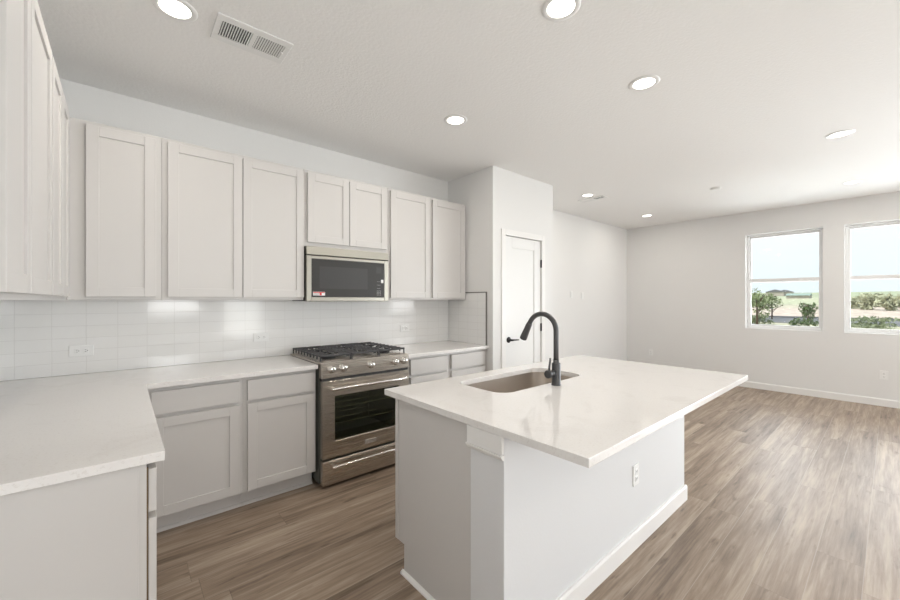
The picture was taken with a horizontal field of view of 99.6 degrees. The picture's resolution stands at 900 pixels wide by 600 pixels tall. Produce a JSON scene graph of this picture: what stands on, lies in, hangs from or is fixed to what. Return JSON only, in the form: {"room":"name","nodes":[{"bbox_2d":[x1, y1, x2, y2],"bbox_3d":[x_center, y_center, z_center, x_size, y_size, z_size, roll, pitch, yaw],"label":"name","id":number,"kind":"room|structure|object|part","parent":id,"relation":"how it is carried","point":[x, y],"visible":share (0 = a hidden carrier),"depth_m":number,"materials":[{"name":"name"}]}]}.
{"room":"kitchen","nodes":[
{"label":"kitchen","id":0,"kind":"room"},
{"bbox_2d":[41,78,626,377],"bbox_3d":[0.367,-0.003,4.855,8.290,2.745,0.150,0,0,-41],"label":"wall","id":1,"kind":"structure","parent":0,"point":[590,256],"depth_m":4.29,"materials":[{"name":"paint"}]},
{"bbox_2d":[67,117,161,299],"bbox_3d":[-2.109,-0.522,2.410,0.430,1.045,0.325,0,0,-41],"label":"upper cabinet","id":2,"kind":"object","parent":1,"relation":"attached to","point":[115,174],"visible":0.99,"depth_m":2.28,"materials":[{"name":"beige paint"}]},
{"bbox_3d":[-1.990,-0.520,2.311,0.322,1.000,0.020,0,0,-41],"label":"door","id":3,"kind":"part","parent":2,"relation":"part of","materials":[{"name":"beige paint"}]},
{"bbox_2d":[0,300,447,380],"bbox_3d":[-1.314,0.235,3.303,3.400,0.468,0.008,0,0,-41],"label":"tile backsplash","id":4,"kind":"structure","parent":1,"relation":"attached to","point":[36,336],"depth_m":2.76,"materials":[{"name":"white tile"}]},
{"bbox_2d":[69,345,93,356],"bbox_3d":[-2.337,0.322,2.412,0.114,0.070,0.008,0,0,-41],"label":"wall outlet","id":5,"kind":"object","parent":4,"relation":"attached to","point":[79,350],"visible":1,"depth_m":2.41,"materials":[{"name":"white plastic"}]},
{"bbox_2d":[74,348,79,353],"bbox_3d":[-2.351,0.322,2.397,0.028,0.034,0.003,0,0,-41],"label":"socket","id":6,"kind":"object","parent":5,"relation":"attached to","point":[76,350],"depth_m":2.40,"materials":[{"name":"grey plastic"}]},
{"bbox_2d":[83,348,88,352],"bbox_3d":[-2.321,0.322,2.423,0.028,0.034,0.003,0,0,-41],"label":"socket","id":7,"kind":"object","parent":5,"relation":"attached to","point":[85,350],"depth_m":2.42,"materials":[{"name":"grey plastic"}]},
{"bbox_2d":[253,333,268,341],"bbox_3d":[-1.539,0.303,3.099,0.114,0.070,0.008,0,0,-41],"label":"wall outlet","id":8,"kind":"object","parent":4,"relation":"attached to","point":[257,337],"visible":1,"depth_m":3.09,"materials":[{"name":"white plastic"}]},
{"bbox_2d":[400,325,408,331],"bbox_3d":[-0.477,0.297,4.013,0.114,0.070,0.008,0,0,-41],"label":"wall outlet","id":9,"kind":"object","parent":4,"relation":"attached to","point":[403,328],"visible":1,"depth_m":4.01,"materials":[{"name":"white plastic"}]},
{"bbox_2d":[162,138,303,299],"bbox_3d":[-1.603,-0.522,2.845,0.901,1.045,0.325,0,0,-41],"label":"upper cabinet","id":10,"kind":"object","parent":1,"relation":"attached to","point":[233,224],"visible":0.98,"depth_m":2.68,"materials":[{"name":"beige paint"}]},
{"bbox_3d":[-1.659,-0.520,2.596,0.431,1.000,0.020,0,0,-41],"label":"door","id":11,"kind":"part","parent":10,"relation":"part of","materials":[{"name":"beige paint"}]},
{"bbox_3d":[-1.328,-0.520,2.881,0.433,1.000,0.020,0,0,-41],"label":"door","id":12,"kind":"part","parent":10,"relation":"part of","materials":[{"name":"beige paint"}]},
{"bbox_2d":[303,169,387,252],"bbox_3d":[-0.966,-0.738,3.394,0.779,0.614,0.325,0,0,-41],"label":"upper cabinet","id":13,"kind":"object","parent":1,"relation":"attached to","point":[340,213],"visible":0.93,"depth_m":3.24,"materials":[{"name":"beige paint"}]},
{"bbox_3d":[-1.006,-0.743,3.159,0.355,0.555,0.020,0,0,-41],"label":"door","id":14,"kind":"part","parent":13,"relation":"part of","materials":[{"name":"beige paint"}]},
{"bbox_2d":[292,246,388,301],"bbox_3d":[-0.959,-0.209,3.372,0.748,0.442,0.350,0,0,-41],"label":"microwave","id":15,"kind":"object","parent":13,"relation":"attached to","point":[330,274],"visible":0.98,"depth_m":3.20,"materials":[{"name":"silver metal"}]},
{"bbox_3d":[-0.856,-0.177,3.249,0.668,0.310,0.022,0,0,-41],"label":"glass panel","id":16,"kind":"part","parent":15,"relation":"part of","materials":[{"name":"grey glass"}]},
{"bbox_3d":[-0.727,-0.743,3.398,0.367,0.555,0.020,0,0,-41],"label":"door","id":17,"kind":"part","parent":13,"relation":"part of","materials":[{"name":"beige paint"}]},
{"bbox_2d":[388,188,429,299],"bbox_3d":[-0.482,-0.522,3.811,0.497,1.045,0.325,0,0,-41],"label":"upper cabinet","id":18,"kind":"object","parent":1,"relation":"attached to","point":[408,213],"visible":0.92,"depth_m":3.68,"materials":[{"name":"beige paint"}]},
{"bbox_2d":[430,197,464,299],"bbox_3d":[-0.107,-0.522,4.133,0.489,1.045,0.325,0,0,-41],"label":"upper cabinet","id":19,"kind":"object","parent":1,"relation":"attached to","point":[447,219],"visible":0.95,"depth_m":4.00,"materials":[{"name":"beige paint"}]},
{"bbox_2d":[37,0,899,228],"bbox_3d":[2.622,-1.475,2.234,8.290,0.200,7.065,0,0,-41],"label":"ceiling","id":20,"kind":"structure","parent":0,"point":[747,97],"depth_m":2.43,"materials":[{"name":"white paint"}]},
{"bbox_2d":[151,0,197,21],"bbox_3d":[-1.295,-1.372,1.791,0.180,0.006,0.180,0,0,-41],"label":"recessed light","id":21,"kind":"object","parent":20,"relation":"in","point":[180,10],"visible":1,"depth_m":1.79,"materials":[{"name":"white plastic"}]},
{"bbox_2d":[210,12,292,63],"bbox_3d":[-1.044,-1.368,2.010,0.350,0.014,0.220,0,0,-41],"label":"ceiling vent","id":22,"kind":"object","parent":20,"relation":"in","point":[226,29],"visible":1,"depth_m":2.00,"materials":[{"name":"white plastic"}]},
{"bbox_2d":[444,114,466,125],"bbox_3d":[0.042,-1.372,2.905,0.180,0.006,0.180,0,0,-41],"label":"recessed light","id":23,"kind":"object","parent":20,"relation":"in","point":[454,119],"visible":1,"depth_m":2.89,"materials":[{"name":"white plastic"}]},
{"bbox_2d":[541,0,580,20],"bbox_3d":[0.521,-1.372,1.785,0.180,0.006,0.180,0,0,-41],"label":"recessed light","id":24,"kind":"object","parent":20,"relation":"in","point":[552,10],"visible":1,"depth_m":1.79,"materials":[{"name":"white plastic"}]},
{"bbox_2d":[581,193,594,196],"bbox_3d":[1.805,-1.372,4.984,0.180,0.006,0.180,0,0,-41],"label":"recessed light","id":25,"kind":"object","parent":20,"relation":"in","point":[586,194],"visible":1,"depth_m":4.98,"materials":[{"name":"white plastic"}]},
{"bbox_2d":[578,195,608,202],"bbox_3d":[1.947,-1.368,5.172,0.160,0.014,0.360,0,0,-41],"label":"ceiling vent","id":26,"kind":"object","parent":20,"relation":"in","point":[601,196],"visible":1,"depth_m":5.18,"materials":[{"name":"white plastic"}]},
{"bbox_2d":[628,75,659,90],"bbox_3d":[1.230,-1.372,2.410,0.180,0.006,0.180,0,0,-41],"label":"recessed light","id":27,"kind":"object","parent":20,"relation":"in","point":[644,82],"visible":1,"depth_m":2.40,"materials":[{"name":"white plastic"}]},
{"bbox_2d":[825,129,855,138],"bbox_3d":[3.230,-1.372,3.150,0.180,0.006,0.180,0,0,-41],"label":"recessed light","id":28,"kind":"object","parent":20,"relation":"in","point":[842,133],"visible":1,"depth_m":3.14,"materials":[{"name":"white plastic"}]},
{"bbox_2d":[841,180,862,184],"bbox_3d":[4.684,-1.372,4.431,0.180,0.006,0.180,0,0,-41],"label":"recessed light","id":29,"kind":"object","parent":20,"relation":"in","point":[851,181],"visible":1,"depth_m":4.43,"materials":[{"name":"white plastic"}]},
{"bbox_2d":[448,166,552,370],"bbox_3d":[0.608,-0.003,4.498,1.055,2.745,0.705,0,0,-41],"label":"wall","id":30,"kind":"structure","parent":0,"point":[494,198],"depth_m":4.07,"materials":[{"name":"paint"}]},
{"bbox_2d":[448,292,486,344],"bbox_3d":[0.181,0.192,4.178,0.011,0.555,0.614,0,0,-41],"label":"tile backsplash","id":31,"kind":"structure","parent":30,"relation":"attached to","point":[467,319],"depth_m":4.14,"materials":[{"name":"white tile"}]},
{"bbox_2d":[501,229,544,368],"bbox_3d":[0.787,0.312,4.251,0.756,2.115,0.124,0,0,-41],"label":"trim","id":32,"kind":"structure","parent":30,"relation":"attached to","point":[504,232],"depth_m":4.06,"materials":[{"name":"white paint"}]},
{"bbox_2d":[506,236,541,367],"bbox_3d":[0.827,0.342,4.215,0.632,2.041,0.092,0,0,-41],"label":"door","id":33,"kind":"structure","parent":30,"relation":"in","point":[523,262],"depth_m":4.21,"materials":[{"name":"white paint"}]},
{"bbox_3d":[0.675,0.425,4.061,0.150,0.064,0.057,0,0,-41],"label":"lever","id":34,"kind":"part","parent":33,"relation":"part of","materials":[{"name":"black metal"}]},
{"bbox_2d":[157,386,899,599],"bbox_3d":[2.622,1.430,2.234,8.290,0.120,7.065,0,0,-41],"label":"floor","id":35,"kind":"structure","parent":0,"point":[790,496],"depth_m":2.25,"materials":[{"name":"brown wood"}]},
{"bbox_2d":[0,462,156,599],"bbox_3d":[-1.324,0.935,1.179,0.630,0.869,0.525,0,0,-41],"label":"base cabinet","id":36,"kind":"object","parent":35,"relation":"on","point":[92,537],"visible":0.75,"depth_m":1.08,"materials":[{"name":"beige paint"}]},
{"bbox_3d":[-1.089,0.591,1.374,0.020,0.134,0.497,0,0,-41],"label":"drawer","id":37,"kind":"part","parent":36,"relation":"part of","materials":[{"name":"beige paint"}]},
{"bbox_3d":[-1.089,0.962,1.374,0.020,0.567,0.497,0,0,-41],"label":"door","id":38,"kind":"part","parent":36,"relation":"part of","materials":[{"name":"beige paint"}]},
{"bbox_2d":[148,378,242,532],"bbox_3d":[-1.735,0.935,2.532,0.513,0.869,0.629,0,0,-41],"label":"base cabinet","id":39,"kind":"object","parent":35,"relation":"on","point":[200,476],"visible":0.8,"depth_m":2.31,"materials":[{"name":"beige paint"}]},
{"bbox_3d":[-1.529,0.591,2.307,0.449,0.134,0.020,0,0,-41],"label":"drawer","id":40,"kind":"part","parent":39,"relation":"part of","materials":[{"name":"beige paint"}]},
{"bbox_3d":[-1.529,0.962,2.307,0.449,0.567,0.020,0,0,-41],"label":"door","id":41,"kind":"part","parent":39,"relation":"part of","materials":[{"name":"beige paint"}]},
{"bbox_3d":[-1.588,1.360,2.361,0.512,0.020,0.016,0,0,-41],"label":"shoe moulding","id":42,"kind":"part","parent":39,"relation":"part of","materials":[{"name":"beige paint"}]},
{"bbox_2d":[240,369,315,505],"bbox_3d":[-1.358,0.935,2.856,0.478,0.869,0.629,0,0,-41],"label":"base cabinet","id":43,"kind":"object","parent":35,"relation":"on","point":[279,410],"visible":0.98,"depth_m":2.62,"materials":[{"name":"beige paint"}]},
{"bbox_3d":[-1.211,1.360,2.685,0.477,0.020,0.016,0,0,-41],"label":"shoe moulding","id":44,"kind":"part","parent":43,"relation":"part of","materials":[{"name":"beige paint"}]},
{"bbox_3d":[-1.157,0.591,2.627,0.438,0.134,0.020,0,0,-41],"label":"drawer","id":45,"kind":"part","parent":43,"relation":"part of","materials":[{"name":"beige paint"}]},
{"bbox_3d":[-1.157,0.962,2.627,0.438,0.567,0.020,0,0,-41],"label":"door","id":46,"kind":"part","parent":43,"relation":"part of","materials":[{"name":"beige paint"}]},
{"bbox_2d":[290,342,408,486],"bbox_3d":[-0.831,0.888,3.208,0.769,0.964,0.724,0,0,-41],"label":"gas range","id":47,"kind":"object","parent":35,"relation":"on","point":[355,419],"visible":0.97,"depth_m":2.98,"materials":[{"name":"grey metal"}]},
{"bbox_3d":[-0.955,0.441,2.978,0.114,0.024,0.114,0,0,-41],"label":"burner","id":48,"kind":"part","parent":47,"relation":"part of","materials":[{"name":"black metal"}]},
{"bbox_3d":[-0.858,0.508,2.774,0.058,0.058,0.036,0,0,-41],"label":"knob","id":49,"kind":"part","parent":47,"relation":"part of","materials":[{"name":"silver metal"}]},
{"bbox_3d":[-0.790,0.508,2.833,0.058,0.058,0.036,0,0,-41],"label":"knob","id":50,"kind":"part","parent":47,"relation":"part of","materials":[{"name":"silver metal"}]},
{"bbox_2d":[290,348,402,363],"bbox_3d":[-0.866,0.461,3.249,0.769,0.015,0.615,0,0,-41],"label":"cooktop","id":51,"kind":"object","parent":47,"relation":"in","point":[299,355],"depth_m":3.05,"materials":[{"name":"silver metal"}]},
{"bbox_3d":[-0.648,1.261,2.995,0.745,0.174,0.045,0,0,-41],"label":"storage drawer","id":52,"kind":"part","parent":47,"relation":"part of","materials":[{"name":"silver metal"}]},
{"bbox_3d":[-0.616,1.212,2.958,0.627,0.023,0.050,0,0,-41],"label":"handle","id":53,"kind":"part","parent":47,"relation":"part of","materials":[{"name":"silver metal"}]},
{"bbox_3d":[-0.653,0.511,3.001,0.757,0.118,0.049,0,0,-41],"label":"control panel","id":54,"kind":"part","parent":47,"relation":"part of","materials":[{"name":"silver metal"}]},
{"bbox_2d":[320,370,408,459],"bbox_3d":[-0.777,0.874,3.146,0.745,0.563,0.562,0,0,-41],"label":"door","id":55,"kind":"structure","parent":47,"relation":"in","point":[356,414],"depth_m":3.03,"materials":[{"name":"silver metal"}]},
{"bbox_3d":[-0.614,0.508,2.984,0.058,0.058,0.036,0,0,-41],"label":"knob","id":56,"kind":"part","parent":47,"relation":"part of","materials":[{"name":"silver metal"}]},
{"bbox_3d":[-0.443,0.508,3.131,0.058,0.058,0.036,0,0,-41],"label":"knob","id":57,"kind":"part","parent":47,"relation":"part of","materials":[{"name":"silver metal"}]},
{"bbox_3d":[-0.380,0.508,3.186,0.058,0.058,0.036,0,0,-41],"label":"knob","id":58,"kind":"part","parent":47,"relation":"part of","materials":[{"name":"silver metal"}]},
{"bbox_2d":[407,353,447,384],"bbox_3d":[-0.392,0.935,3.687,0.491,0.869,0.629,0,0,-41],"label":"base cabinet","id":59,"kind":"object","parent":35,"relation":"on","point":[421,369],"visible":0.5,"depth_m":3.44,"materials":[{"name":"beige paint"}]},
{"bbox_3d":[-0.186,0.591,3.463,0.425,0.134,0.020,0,0,-41],"label":"drawer","id":60,"kind":"part","parent":59,"relation":"part of","materials":[{"name":"beige paint"}]},
{"bbox_3d":[-0.186,0.962,3.463,0.425,0.567,0.020,0,0,-41],"label":"door","id":61,"kind":"part","parent":59,"relation":"part of","materials":[{"name":"beige paint"}]},
{"bbox_2d":[383,341,488,357],"bbox_3d":[-0.191,0.485,3.844,1.008,0.030,0.652,0,0,-41],"label":"countertop","id":62,"kind":"structure","parent":59,"relation":"on","point":[439,347],"depth_m":3.76,"materials":[{"name":"white stone"}]},
{"bbox_2d":[448,349,485,377],"bbox_3d":[-0.012,0.935,4.015,0.511,0.869,0.629,0,0,-41],"label":"base cabinet","id":63,"kind":"object","parent":35,"relation":"on","point":[473,361],"visible":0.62,"depth_m":3.76,"materials":[{"name":"beige paint"}]},
{"bbox_3d":[0.183,0.591,3.781,0.454,0.134,0.020,0,0,-41],"label":"drawer","id":64,"kind":"part","parent":63,"relation":"part of","materials":[{"name":"beige paint"}]},
{"bbox_3d":[0.183,0.962,3.781,0.454,0.567,0.020,0,0,-41],"label":"door","id":65,"kind":"part","parent":63,"relation":"part of","materials":[{"name":"beige paint"}]},
{"bbox_2d":[395,398,686,599],"bbox_3d":[0.659,0.935,2.288,1.896,0.870,0.776,0,0,-41],"label":"kitchen island","id":66,"kind":"object","parent":35,"relation":"on","point":[480,514],"visible":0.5,"depth_m":1.69,"materials":[{"name":"white paint"}]},
{"bbox_3d":[0.622,1.361,2.327,1.871,0.018,0.498,0,0,-41],"label":"shoe moulding","id":67,"kind":"part","parent":66,"relation":"part of","materials":[{"name":"white paint"}]},
{"bbox_3d":[-0.089,0.935,1.757,0.018,0.870,0.562,0,0,-41],"label":"panel","id":68,"kind":"part","parent":66,"relation":"part of","materials":[{"name":"beige paint"}]},
{"bbox_3d":[0.131,0.545,1.462,0.018,0.090,0.190,0,0,-41],"label":"cap moulding","id":69,"kind":"part","parent":66,"relation":"part of","materials":[{"name":"white paint"}]},
{"bbox_2d":[384,355,747,467],"bbox_3d":[0.758,0.485,2.192,1.915,0.030,1.163,0,0,-41],"label":"island countertop","id":70,"kind":"structure","parent":66,"relation":"on","point":[607,406],"depth_m":1.78,"materials":[{"name":"white stone"}]},
{"bbox_2d":[467,372,572,392],"bbox_3d":[0.437,0.596,2.283,0.802,0.190,0.398,0,0,-41],"label":"sink","id":71,"kind":"object","parent":70,"relation":"in","point":[519,382],"visible":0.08,"depth_m":2.51,"materials":[{"name":"silver metal"}]},
{"bbox_2d":[520,311,560,385],"bbox_3d":[0.494,0.267,2.170,0.108,0.404,0.274,0,0,-41],"label":"kitchen faucet","id":72,"kind":"object","parent":70,"relation":"on","point":[555,373],"visible":1,"depth_m":2.10,"materials":[{"name":"black metal"}]},
{"bbox_3d":[0.528,0.205,2.173,0.028,0.279,0.210,0,0,-41],"label":"spout","id":73,"kind":"part","parent":72,"relation":"part of","materials":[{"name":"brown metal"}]},
{"bbox_3d":[0.548,0.371,2.071,0.060,0.105,0.044,0,0,-41],"label":"handle","id":74,"kind":"part","parent":72,"relation":"part of","materials":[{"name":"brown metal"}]},
{"bbox_2d":[551,360,560,385],"bbox_3d":[0.587,0.400,2.105,0.052,0.140,0.052,0,0,-41],"label":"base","id":75,"kind":"object","parent":72,"relation":"attached to","point":[556,366],"depth_m":2.08,"materials":[{"name":"black metal"}]},
{"bbox_3d":[0.856,1.320,2.072,1.878,0.100,0.192,0,0,-41],"label":"baseboard","id":76,"kind":"part","parent":66,"relation":"part of","materials":[{"name":"white paint"}]},
{"bbox_2d":[633,463,638,486],"bbox_3d":[1.033,0.970,2.111,0.070,0.114,0.008,0,0,-41],"label":"wall outlet","id":77,"kind":"object","parent":66,"relation":"attached to","point":[636,466],"visible":1,"depth_m":2.10,"materials":[{"name":"white plastic"}]},
{"bbox_3d":[-2.104,0.936,2.084,0.628,0.869,0.823,0,0,-41],"label":"base cabinet","id":78,"kind":"object","parent":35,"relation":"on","visible":0},
{"bbox_2d":[0,355,317,495],"bbox_3d":[-1.380,0.485,2.006,1.624,0.030,1.886,0,0,-41],"label":"countertop","id":79,"kind":"structure","parent":78,"relation":"on","point":[55,429],"depth_m":1.51,"materials":[{"name":"white stone"}]},
{"bbox_2d":[627,191,899,400],"bbox_3d":[5.707,-0.003,4.889,0.150,2.745,6.765,0,0,-41],"label":"wall","id":80,"kind":"structure","parent":0,"point":[687,280],"depth_m":6.06,"materials":[{"name":"paint"}]},
{"bbox_2d":[747,228,822,330],"bbox_3d":[5.029,-0.290,5.737,0.069,1.464,0.876,0,0,-41],"label":"window","id":81,"kind":"structure","parent":80,"relation":"in","point":[750,280],"depth_m":5.70,"materials":[{"name":"white plastic"}]},
{"bbox_3d":[5.023,0.041,5.731,0.022,0.742,0.816,0,0,-41],"label":"sash","id":82,"kind":"part","parent":81,"relation":"part of","materials":[{"name":"clear glass"}]},
{"bbox_3d":[5.042,-0.633,5.748,0.022,0.717,0.816,0,0,-41],"label":"sash","id":83,"kind":"part","parent":81,"relation":"part of","materials":[{"name":"white plastic"}]},
{"bbox_2d":[738,381,899,408],"bbox_3d":[4.875,1.323,5.730,0.014,0.095,4.405,0,0,-41],"label":"baseboard","id":84,"kind":"structure","parent":80,"relation":"attached to","point":[786,389],"depth_m":5.30,"materials":[{"name":"white paint"}]},
{"bbox_2d":[845,220,899,334],"bbox_3d":[5.737,-0.290,4.915,0.069,1.464,0.875,0,0,-41],"label":"window","id":85,"kind":"structure","parent":80,"relation":"in","point":[848,277],"depth_m":5.19,"materials":[{"name":"white plastic"}]},
{"bbox_3d":[5.750,-0.633,4.926,0.022,0.717,0.815,0,0,-41],"label":"sash","id":86,"kind":"part","parent":85,"relation":"part of","materials":[{"name":"white plastic"}]},
{"bbox_3d":[5.731,0.041,4.910,0.022,0.742,0.815,0,0,-41],"label":"sash","id":87,"kind":"part","parent":85,"relation":"part of","materials":[{"name":"white plastic"}]},
{"bbox_2d":[880,371,887,379],"bbox_3d":[5.592,0.970,4.901,0.008,0.114,0.070,0,0,-41],"label":"wall outlet","id":88,"kind":"object","parent":80,"relation":"attached to","point":[883,374],"visible":1,"depth_m":4.90,"materials":[{"name":"white plastic"}]},
{"bbox_3d":[-0.462,-0.002,-0.421,0.150,2.745,6.765,0,0,-41],"label":"wall","id":89,"kind":"structure","parent":0,"visible":0},
{"bbox_2d":[0,0,51,299],"bbox_3d":[-1.503,-0.522,1.155,0.330,1.045,0.831,0,0,-41],"label":"upper cabinet","id":90,"kind":"object","parent":89,"relation":"attached to","point":[25,49],"visible":1,"depth_m":1.16,"materials":[{"name":"beige paint"}]},
{"bbox_3d":[-1.227,-0.520,1.073,0.020,1.000,0.333,0,0,-41],"label":"door","id":91,"kind":"part","parent":90,"relation":"part of","materials":[{"name":"beige paint"}]},
{"bbox_3d":[-1.494,-0.520,1.384,0.020,1.000,0.469,0,0,-41],"label":"door","id":92,"kind":"part","parent":90,"relation":"part of","materials":[{"name":"beige paint"}]},
{"bbox_2d":[45,56,68,299],"bbox_3d":[-2.031,-0.522,1.769,0.330,1.045,0.787,0,0,-41],"label":"upper cabinet","id":93,"kind":"object","parent":89,"relation":"attached to","point":[60,112],"visible":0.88,"depth_m":1.79,"materials":[{"name":"beige paint"}]},
{"bbox_3d":[-1.774,-0.520,1.708,0.020,1.000,0.327,0,0,-41],"label":"door","id":94,"kind":"part","parent":93,"relation":"part of","materials":[{"name":"beige paint"}]},
{"bbox_3d":[-1.991,-0.520,1.961,0.020,1.000,0.290,0,0,-41],"label":"door","id":95,"kind":"part","parent":93,"relation":"part of","materials":[{"name":"beige paint"}]},
{"label":"outside","id":96,"kind":"structure","parent":0,"visible":0},
{"bbox_2d":[751,317,899,326],"bbox_3d":[35.243,1.905,30.335,11.000,0.130,400.000,0,0,-41],"label":"road","id":97,"kind":"structure","parent":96,"point":[776,320],"depth_m":32.55,"materials":[{"name":"grey asphalt"}]},
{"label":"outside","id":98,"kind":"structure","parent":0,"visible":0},
{"bbox_2d":[751,291,899,329],"bbox_3d":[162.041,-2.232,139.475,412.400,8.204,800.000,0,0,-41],"label":"ground","id":99,"kind":"structure","parent":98,"point":[790,307],"depth_m":54.19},
{"bbox_2d":[751,288,770,323],"bbox_3d":[22.869,0.496,28.454,1.954,2.958,1.633,0,0,-41],"label":"tree","id":100,"kind":"object","parent":99,"relation":"on","point":[755,298],"visible":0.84,"depth_m":28.31,"materials":[{"name":"green plant"}]},
{"bbox_2d":[751,314,774,324],"bbox_3d":[23.537,1.565,29.279,2.031,1.023,2.532,0,0,20],"label":"bush","id":101,"kind":"object","parent":99,"relation":"on","point":[762,318],"visible":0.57,"depth_m":28.95,"materials":[{"name":"green plant"}]},
{"bbox_2d":[759,292,782,318],"bbox_3d":[31.233,0.602,37.183,1.803,2.746,2.102,0,0,-41],"label":"tree","id":102,"kind":"object","parent":99,"relation":"on","point":[771,298],"visible":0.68,"depth_m":37.05,"materials":[{"name":"green plant"}]},
{"bbox_2d":[766,289,785,295],"bbox_3d":[144.839,-3.030,168.964,6.600,3.200,6.800,0,0,-41],"label":"house","id":103,"kind":"structure","parent":99,"relation":"on","point":[775,292],"depth_m":166.53,"materials":[{"name":"beige"}]},
{"bbox_2d":[788,317,800,325],"bbox_3d":[15.546,1.319,17.182,0.650,1.122,0.531,0,0,-19],"label":"shrub","id":104,"kind":"object","parent":99,"relation":"on","point":[797,319],"visible":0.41,"depth_m":17.12,"materials":[{"name":"green plant"}]},
{"bbox_2d":[785,293,812,298],"bbox_3d":[108.934,-1.080,118.704,6.800,2.000,5.600,0,0,-41],"label":"shed","id":105,"kind":"object","parent":99,"relation":"on","point":[788,295],"visible":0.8,"depth_m":117.08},
{"bbox_2d":[798,319,807,325],"bbox_3d":[16.074,1.412,17.394,0.494,1.138,0.472,0,0,-5],"label":"shrub","id":106,"kind":"object","parent":99,"relation":"on","point":[803,320],"visible":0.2,"depth_m":17.37,"materials":[{"name":"green plant"}]},
{"bbox_2d":[798,301,818,325],"bbox_3d":[19.013,1.025,20.168,0.812,1.897,0.851,0,0,-19],"label":"shrub","id":107,"kind":"object","parent":99,"relation":"on","point":[809,310],"visible":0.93,"depth_m":20.10,"materials":[{"name":"green plant"}]},
{"bbox_2d":[801,318,816,325],"bbox_3d":[15.553,1.373,16.457,0.528,1.228,0.680,0,0,-41],"label":"shrub","id":108,"kind":"object","parent":99,"relation":"on","point":[813,323],"visible":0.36,"depth_m":16.42,"materials":[{"name":"green plant"}]},
{"bbox_2d":[751,316,896,320],"bbox_3d":[39.563,1.820,34.053,0.400,0.300,400.000,0,0,-41],"label":"kerb","id":109,"kind":"object","parent":99,"relation":"on","point":[751,316],"depth_m":38.89,"materials":[{"name":"concrete"}]},
{"bbox_2d":[851,298,860,308],"bbox_3d":[61.050,0.617,57.790,2.303,2.306,2.816,0,0,-41],"label":"bush","id":110,"kind":"object","parent":99,"relation":"on","point":[854,305],"visible":0.39,"depth_m":57.31,"materials":[{"name":"green plant"}]},
{"bbox_2d":[853,293,878,309],"bbox_3d":[59.273,0.389,54.069,2.474,2.912,3.144,0,0,-41],"label":"bush","id":111,"kind":"object","parent":99,"relation":"on","point":[867,301],"visible":0.91,"depth_m":53.80,"materials":[{"name":"green plant"}]},
{"bbox_2d":[851,315,899,328],"bbox_3d":[28.190,1.517,25.559,2.540,1.027,2.920,0,0,-41],"label":"bush","id":112,"kind":"object","parent":99,"relation":"on","point":[882,320],"visible":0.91,"depth_m":25.35,"materials":[{"name":"green plant"}]},
{"bbox_2d":[871,292,885,306],"bbox_3d":[68.783,0.217,60.888,2.562,3.176,2.345,0,0,-41],"label":"bush","id":113,"kind":"object","parent":99,"relation":"on","point":[875,294],"visible":0.11,"depth_m":60.85,"materials":[{"name":"green plant"}]},
{"bbox_2d":[873,291,899,310],"bbox_3d":[58.918,0.283,51.201,2.442,3.119,2.489,0,0,-4],"label":"bush","id":114,"kind":"object","parent":99,"relation":"on","point":[888,301],"visible":0.99,"depth_m":50.90,"materials":[{"name":"green plant"}]},
{"bbox_2d":[893,294,899,307],"bbox_3d":[68.910,0.305,57.998,2.902,2.747,2.455,0,0,-41],"label":"bush","id":115,"kind":"object","parent":99,"relation":"on","point":[897,302],"visible":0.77,"depth_m":57.79,"materials":[{"name":"green plant"}]}
]}

